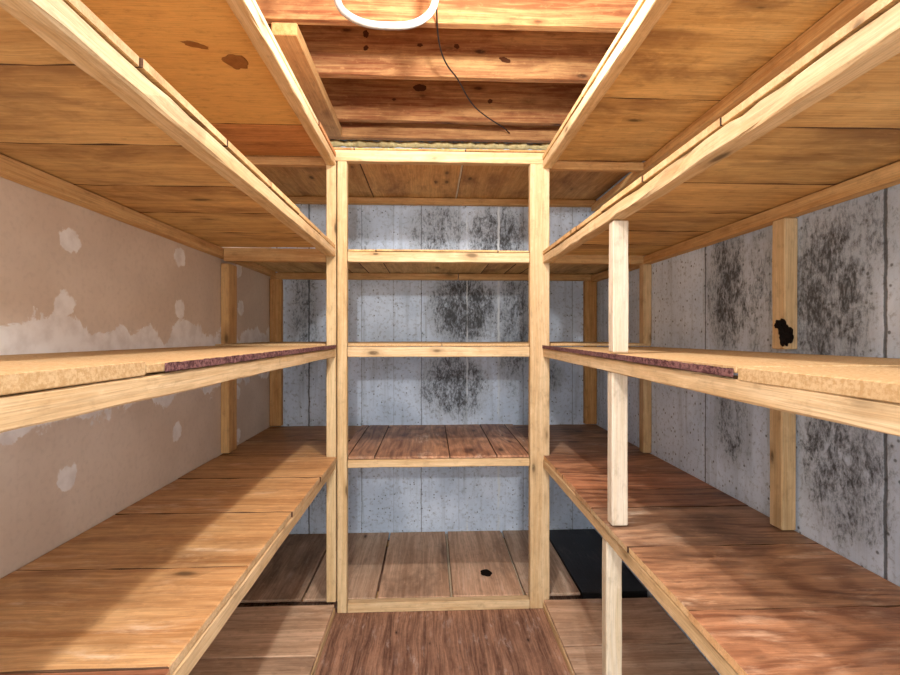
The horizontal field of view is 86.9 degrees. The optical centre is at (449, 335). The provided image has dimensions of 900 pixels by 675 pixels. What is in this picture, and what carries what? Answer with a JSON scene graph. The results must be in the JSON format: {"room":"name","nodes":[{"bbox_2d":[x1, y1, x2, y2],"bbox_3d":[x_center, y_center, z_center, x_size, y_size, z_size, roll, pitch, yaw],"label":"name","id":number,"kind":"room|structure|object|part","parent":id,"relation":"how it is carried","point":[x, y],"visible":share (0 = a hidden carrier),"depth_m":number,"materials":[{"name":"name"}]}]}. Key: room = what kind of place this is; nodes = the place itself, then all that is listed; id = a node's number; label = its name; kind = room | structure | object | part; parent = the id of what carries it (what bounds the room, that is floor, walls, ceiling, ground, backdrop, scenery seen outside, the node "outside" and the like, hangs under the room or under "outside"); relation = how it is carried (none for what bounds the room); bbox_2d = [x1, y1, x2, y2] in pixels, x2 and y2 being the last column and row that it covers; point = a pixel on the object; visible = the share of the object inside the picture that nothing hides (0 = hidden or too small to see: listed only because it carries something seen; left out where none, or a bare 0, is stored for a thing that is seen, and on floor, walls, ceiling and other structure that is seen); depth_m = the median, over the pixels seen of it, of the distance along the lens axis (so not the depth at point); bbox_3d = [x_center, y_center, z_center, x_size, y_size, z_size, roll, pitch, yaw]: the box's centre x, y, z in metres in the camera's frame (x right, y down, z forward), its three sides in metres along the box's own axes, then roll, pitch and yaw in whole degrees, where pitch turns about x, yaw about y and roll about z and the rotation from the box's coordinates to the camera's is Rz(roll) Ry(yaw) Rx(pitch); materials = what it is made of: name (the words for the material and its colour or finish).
{"room":"basement storage room","nodes":[
{"label":"basement storage room","id":0,"kind":"room"},
{"bbox_2d":[0,177,270,578],"bbox_3d":[-1.042,-0.106,1.258,0.100,2.647,3.100,0,0,-2],"label":"wall","id":1,"kind":"structure","parent":0,"point":[74,278],"depth_m":1.35,"materials":[{"name":"paint"}]},
{"bbox_2d":[0,0,334,275],"bbox_3d":[-0.729,-0.374,1.275,0.526,0.057,3.008,0,0,-2],"label":"storage shelf","id":2,"kind":"object","parent":1,"relation":"attached to","point":[86,121],"visible":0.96,"depth_m":0.94,"materials":[{"name":"brown wood"}]},
{"bbox_2d":[0,345,335,432],"bbox_3d":[-0.713,0.067,0.921,0.529,0.062,2.299,0,0,-2],"label":"storage shelf","id":3,"kind":"object","parent":1,"relation":"attached to","point":[41,388],"visible":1,"depth_m":0.68,"materials":[{"name":"brown wood"}]},
{"bbox_2d":[0,426,360,674],"bbox_3d":[-0.728,0.557,1.285,0.530,0.058,3.028,0,0,-2],"label":"storage shelf","id":4,"kind":"object","parent":1,"relation":"attached to","point":[148,588],"visible":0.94,"depth_m":1.07,"materials":[{"name":"brown wood"}]},
{"bbox_3d":[-0.475,0.567,0.931,0.042,0.038,2.299,0,0,-2],"label":"rail","id":5,"kind":"part","parent":4,"relation":"part of","materials":[{"name":"brown wood"}]},
{"bbox_2d":[80,0,335,164],"bbox_3d":[-0.729,-0.775,1.275,0.526,0.057,3.008,0,0,-2],"label":"storage shelf","id":6,"kind":"object","parent":1,"relation":"attached to","point":[223,57],"visible":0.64,"depth_m":1.37,"materials":[{"name":"brown wood"}]},
{"bbox_3d":[-0.475,-0.765,0.931,0.042,0.038,2.299,0,0,-2],"label":"rail","id":7,"kind":"part","parent":6,"relation":"part of","materials":[{"name":"brown wood"}]},
{"bbox_2d":[245,156,325,167],"bbox_3d":[-0.767,-0.766,2.090,0.440,0.036,0.036,0,0,-2],"label":"rail","id":8,"kind":"object","parent":6,"relation":"attached to","point":[318,162],"visible":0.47,"depth_m":2.08,"materials":[{"name":"brown wood"}]},
{"bbox_2d":[221,263,236,343],"bbox_3d":[-1.010,-0.144,2.170,0.038,0.361,0.090,0,0,-2],"label":"stud","id":9,"kind":"object","parent":1,"relation":"attached to","point":[228,271],"visible":0.91,"depth_m":2.13,"materials":[{"name":"brown wood"}]},
{"bbox_2d":[221,379,236,453],"bbox_3d":[-1.010,0.311,2.171,0.038,0.430,0.090,0,0,-2],"label":"stud","id":10,"kind":"object","parent":1,"relation":"attached to","point":[228,388],"visible":0.66,"depth_m":2.13,"materials":[{"name":"brown wood"}]},
{"bbox_2d":[237,538,580,674],"bbox_3d":[-0.001,1.247,0.751,2.140,0.060,4.400,0,0,-2],"label":"floor","id":11,"kind":"structure","parent":0,"point":[494,641],"depth_m":1.89,"materials":[{"name":"red wood"}]},
{"bbox_2d":[188,605,334,674],"bbox_3d":[-0.714,1.193,0.917,0.522,0.046,2.292,0,0,-2],"label":"shelf","id":12,"kind":"object","parent":11,"relation":"on","point":[264,640],"visible":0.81,"depth_m":1.82,"materials":[{"name":"brown wood"}]},
{"bbox_3d":[-0.468,1.201,0.928,0.030,0.030,2.292,0,0,-2],"label":"rail","id":13,"kind":"part","parent":12,"relation":"part of","materials":[{"name":"brown wood"}]},
{"bbox_2d":[337,161,347,612],"bbox_3d":[-0.475,0.225,2.101,0.043,1.984,0.038,0,0,-2],"label":"post","id":14,"kind":"object","parent":11,"relation":"on","point":[342,166],"visible":0.98,"depth_m":2.08,"materials":[{"name":"brown wood"}]},
{"bbox_2d":[240,530,579,612],"bbox_3d":[-0.071,1.193,2.473,1.934,0.047,0.747,0,0,-2],"label":"shelf","id":15,"kind":"object","parent":11,"relation":"on","point":[416,572],"visible":0.8,"depth_m":2.35,"materials":[{"name":"brown wood"}]},
{"bbox_2d":[326,161,336,601],"bbox_3d":[-0.522,0.200,2.103,0.042,1.936,0.045,0,0,-2],"label":"post","id":16,"kind":"object","parent":15,"relation":"on","point":[331,170],"visible":0.78,"depth_m":2.08,"materials":[{"name":"brown wood"}]},
{"bbox_3d":[-0.048,1.195,2.119,0.806,0.042,0.038,0,0,-2],"label":"rail","id":17,"kind":"part","parent":15,"relation":"part of","materials":[{"name":"brown wood"}]},
{"bbox_2d":[549,529,646,598],"bbox_3d":[0.740,1.188,2.526,0.306,0.036,0.704,0,0,-2],"label":"board","id":18,"kind":"object","parent":15,"relation":"on","point":[579,550],"visible":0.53,"depth_m":2.45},
{"bbox_2d":[528,164,549,608],"bbox_3d":[0.400,0.225,2.137,0.089,1.984,0.038,0,0,-2],"label":"post","id":19,"kind":"object","parent":11,"relation":"on","point":[539,177],"visible":0.91,"depth_m":2.12,"materials":[{"name":"brown wood"}]},
{"bbox_2d":[543,597,718,674],"bbox_3d":[0.709,1.193,0.976,0.497,0.046,2.292,0,0,-2],"label":"shelf","id":20,"kind":"object","parent":11,"relation":"on","point":[652,643],"visible":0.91,"depth_m":1.83,"materials":[{"name":"brown wood"}]},
{"bbox_3d":[0.476,1.201,0.966,0.030,0.030,2.292,0,0,-2],"label":"rail","id":21,"kind":"part","parent":20,"relation":"part of","materials":[{"name":"brown wood"}]},
{"bbox_2d":[602,537,621,674],"bbox_3d":[0.471,0.878,1.381,0.048,0.579,0.038,0,0,-2],"label":"post","id":22,"kind":"object","parent":20,"relation":"on","point":[611,561],"visible":0.8,"depth_m":1.36,"materials":[{"name":"brown wood"}]},
{"bbox_2d":[271,139,594,539],"bbox_3d":[-0.089,-0.106,2.899,2.140,2.647,0.100,0,0,-2],"label":"wall","id":23,"kind":"structure","parent":0,"point":[389,391],"depth_m":2.85,"materials":[{"name":"concrete"}]},
{"bbox_2d":[269,279,282,341],"bbox_3d":[-1.020,-0.148,2.789,0.069,0.368,0.039,0,0,-2],"label":"stud","id":24,"kind":"object","parent":23,"relation":"attached to","point":[276,285],"visible":0.92,"depth_m":2.77,"materials":[{"name":"brown wood"}]},
{"bbox_2d":[269,369,282,425],"bbox_3d":[-1.020,0.288,2.789,0.069,0.478,0.039,0,0,-2],"label":"stud","id":25,"kind":"object","parent":23,"relation":"attached to","point":[276,376],"visible":0.6,"depth_m":2.77,"materials":[{"name":"brown wood"}]},
{"bbox_2d":[215,341,650,356],"bbox_3d":[-0.071,0.063,2.473,1.933,0.061,0.748,0,0,-2],"label":"storage shelf","id":26,"kind":"object","parent":23,"relation":"attached to","point":[477,351],"visible":0.91,"depth_m":2.10,"materials":[{"name":"brown wood"}]},
{"bbox_3d":[-0.048,0.070,2.119,0.806,0.046,0.038,0,0,-2],"label":"rail","id":27,"kind":"part","parent":26,"relation":"part of","materials":[{"name":"brown wood"}]},
{"bbox_2d":[224,248,645,280],"bbox_3d":[-0.071,-0.355,2.474,1.932,0.058,0.749,0,0,-2],"label":"storage shelf","id":28,"kind":"object","parent":23,"relation":"attached to","point":[290,263],"visible":0.77,"depth_m":2.47,"materials":[{"name":"brown wood"}]},
{"bbox_3d":[-0.765,-0.355,2.090,0.440,0.058,0.036,0,0,-2],"label":"rail","id":29,"kind":"part","parent":28,"relation":"part of","materials":[{"name":"brown wood"}]},
{"bbox_3d":[-0.048,-0.348,2.119,0.806,0.045,0.038,0,0,-2],"label":"rail","id":30,"kind":"part","parent":28,"relation":"part of","materials":[{"name":"brown wood"}]},
{"bbox_3d":[0.659,-0.355,2.149,0.424,0.058,0.036,0,0,-2],"label":"rail","id":31,"kind":"part","parent":28,"relation":"part of","materials":[{"name":"brown wood"}]},
{"bbox_2d":[347,424,529,467],"bbox_3d":[-0.059,0.555,2.474,0.909,0.050,0.748,0,0,-2],"label":"storage shelf","id":32,"kind":"object","parent":23,"relation":"attached to","point":[467,445],"visible":0.94,"depth_m":2.28,"materials":[{"name":"brown wood"}]},
{"bbox_3d":[-0.048,0.562,2.119,0.806,0.036,0.038,0,0,-2],"label":"rail","id":33,"kind":"part","parent":32,"relation":"part of","materials":[{"name":"brown wood"}]},
{"bbox_2d":[329,139,549,149],"bbox_3d":[-0.026,-1.142,2.827,1.420,0.050,0.051,0,0,-2],"label":"strip","id":34,"kind":"object","parent":23,"relation":"attached to","point":[335,143],"visible":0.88,"depth_m":2.83,"materials":[{"name":"yellow wood"}]},
{"bbox_2d":[244,147,641,206],"bbox_3d":[-0.071,-0.799,2.474,1.934,0.062,0.749,0,0,-2],"label":"storage shelf","id":35,"kind":"object","parent":23,"relation":"attached to","point":[376,176],"visible":0.7,"depth_m":2.49,"materials":[{"name":"brown wood"}]},
{"bbox_3d":[-0.049,-0.793,2.119,0.991,0.050,0.038,0,0,-2],"label":"rail","id":36,"kind":"part","parent":35,"relation":"part of","materials":[{"name":"brown wood"}]},
{"bbox_2d":[583,281,596,341],"bbox_3d":[0.845,-0.148,2.866,0.073,0.368,0.039,0,0,-2],"label":"stud","id":37,"kind":"object","parent":23,"relation":"attached to","point":[589,288],"visible":0.9,"depth_m":2.85,"materials":[{"name":"brown wood"}]},
{"bbox_2d":[583,346,596,423],"bbox_3d":[0.845,0.289,2.866,0.073,0.480,0.039,0,0,-2],"label":"stud","id":38,"kind":"object","parent":23,"relation":"attached to","point":[589,374],"visible":0.65,"depth_m":2.85,"materials":[{"name":"brown wood"}]},
{"bbox_2d":[595,161,899,674],"bbox_3d":[0.996,-0.106,1.342,0.100,2.647,3.100,0,0,-2],"label":"wall","id":39,"kind":"structure","parent":0,"point":[718,296],"depth_m":1.27,"materials":[{"name":"concrete"}]},
{"bbox_2d":[639,264,651,343],"bbox_3d":[0.891,-0.144,2.166,0.040,0.361,0.045,0,0,-2],"label":"stud","id":40,"kind":"object","parent":39,"relation":"attached to","point":[645,270],"visible":0.95,"depth_m":2.14,"materials":[{"name":"brown wood"}]},
{"bbox_2d":[639,379,651,452],"bbox_3d":[0.891,0.315,2.166,0.040,0.426,0.045,0,0,-2],"label":"stud","id":41,"kind":"object","parent":39,"relation":"attached to","point":[645,390],"visible":0.66,"depth_m":2.14,"materials":[{"name":"brown wood"}]},
{"bbox_2d":[514,424,899,674],"bbox_3d":[0.692,0.559,1.343,0.505,0.058,3.028,0,0,-2],"label":"storage shelf","id":42,"kind":"object","parent":39,"relation":"attached to","point":[756,597],"visible":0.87,"depth_m":1.07,"materials":[{"name":"brown wood"}]},
{"bbox_2d":[608,372,627,525],"bbox_3d":[0.472,0.314,1.339,0.046,0.428,0.038,0,0,-2],"label":"post","id":43,"kind":"object","parent":42,"relation":"on","point":[617,383],"visible":0.88,"depth_m":1.32,"materials":[{"name":"brown wood"}]},
{"bbox_3d":[0.482,0.569,0.970,0.042,0.038,2.299,0,0,-2],"label":"rail","id":44,"kind":"part","parent":42,"relation":"part of","materials":[{"name":"brown wood"}]},
{"bbox_2d":[542,0,877,210],"bbox_3d":[0.694,-0.775,1.334,0.502,0.058,3.008,0,0,-2],"label":"storage shelf","id":45,"kind":"object","parent":39,"relation":"attached to","point":[674,68],"visible":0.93,"depth_m":1.38,"materials":[{"name":"brown wood"}]},
{"bbox_2d":[550,161,643,171],"bbox_3d":[0.660,-0.766,2.149,0.424,0.036,0.036,0,0,-2],"label":"rail","id":46,"kind":"object","parent":45,"relation":"attached to","point":[559,165],"visible":0.82,"depth_m":2.13,"materials":[{"name":"brown wood"}]},
{"bbox_3d":[0.482,-0.765,0.970,0.042,0.038,2.299,0,0,-2],"label":"rail","id":47,"kind":"part","parent":45,"relation":"part of","materials":[{"name":"brown wood"}]},
{"bbox_2d":[542,345,899,436],"bbox_3d":[0.708,0.078,0.979,0.504,0.076,2.299,0,0,-2],"label":"storage shelf","id":48,"kind":"object","parent":39,"relation":"attached to","point":[860,392],"visible":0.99,"depth_m":0.77,"materials":[{"name":"brown wood"}]},
{"bbox_2d":[609,220,628,351],"bbox_3d":[0.475,-0.138,1.340,0.046,0.368,0.038,0,0,-2],"label":"post","id":49,"kind":"object","parent":48,"relation":"on","point":[618,229],"visible":1,"depth_m":1.32,"materials":[{"name":"brown wood"}]},
{"bbox_2d":[543,0,899,281],"bbox_3d":[0.694,-0.351,1.334,0.502,0.057,3.008,0,0,-2],"label":"storage shelf","id":50,"kind":"object","parent":39,"relation":"attached to","point":[824,132],"visible":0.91,"depth_m":0.96,"materials":[{"name":"brown wood"}]},
{"bbox_2d":[770,409,795,529],"bbox_3d":[0.920,0.315,1.314,0.042,0.426,0.050,0,0,-2],"label":"stud","id":51,"kind":"object","parent":39,"relation":"attached to","point":[782,424],"visible":0.66,"depth_m":1.29,"materials":[{"name":"brown wood"}]},
{"bbox_2d":[772,218,797,348],"bbox_3d":[0.911,-0.143,1.309,0.069,0.358,0.059,0,0,-2],"label":"stud","id":52,"kind":"object","parent":39,"relation":"attached to","point":[785,230],"visible":1,"depth_m":1.29,"materials":[{"name":"brown wood"}]},
{"bbox_3d":[-0.025,-1.445,1.350,2.140,0.030,3.200,0,0,-2],"label":"ceiling","id":53,"kind":"structure","parent":0,"visible":0},
{"bbox_2d":[334,0,438,29],"bbox_3d":[-0.204,-1.198,1.513,0.350,0.444,0.023,0,0,-2],"label":"tube","id":54,"kind":"object","parent":53,"relation":"hanging from","point":[379,25],"visible":1,"depth_m":1.51,"materials":[{"name":"plastic"}]},
{"bbox_2d":[268,24,617,83],"bbox_3d":[-0.060,-1.307,2.188,1.932,0.244,0.039,0,0,-2],"label":"joist","id":55,"kind":"object","parent":53,"relation":"attached to","point":[348,52],"visible":0.72,"depth_m":2.17,"materials":[{"name":"red wood"}]},
{"bbox_2d":[271,22,341,136],"bbox_3d":[-0.644,-1.160,2.251,0.097,0.049,0.920,0,0,-2],"label":"block","id":56,"kind":"object","parent":55,"relation":"attached to","point":[288,36],"visible":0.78,"depth_m":2.06,"materials":[{"name":"brown wood"}]},
{"bbox_2d":[328,122,560,142],"bbox_3d":[-0.083,-1.283,2.756,1.932,0.292,0.038,0,0,-2],"label":"joist","id":57,"kind":"object","parent":53,"relation":"attached to","point":[350,130],"visible":0.25,"depth_m":2.74,"materials":[{"name":"red wood"}]},
{"bbox_2d":[255,0,638,32],"bbox_3d":[-0.044,-1.307,1.814,1.932,0.244,0.038,0,0,-2],"label":"joist","id":58,"kind":"object","parent":53,"relation":"attached to","point":[605,16],"visible":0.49,"depth_m":1.80,"materials":[{"name":"red wood"}]},
{"bbox_2d":[321,78,586,125],"bbox_3d":[-0.078,-1.307,2.637,1.932,0.244,0.039,0,0,-2],"label":"joist","id":59,"kind":"object","parent":53,"relation":"attached to","point":[352,100],"visible":0.66,"depth_m":2.62,"materials":[{"name":"red wood"}]},
{"bbox_2d":[436,8,509,132],"bbox_3d":[0.097,-1.172,2.188,0.116,0.043,1.208,0,0,19],"label":"cable","id":60,"kind":"object","parent":59,"relation":"hanging from","point":[437,8],"visible":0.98,"depth_m":2.09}
]}

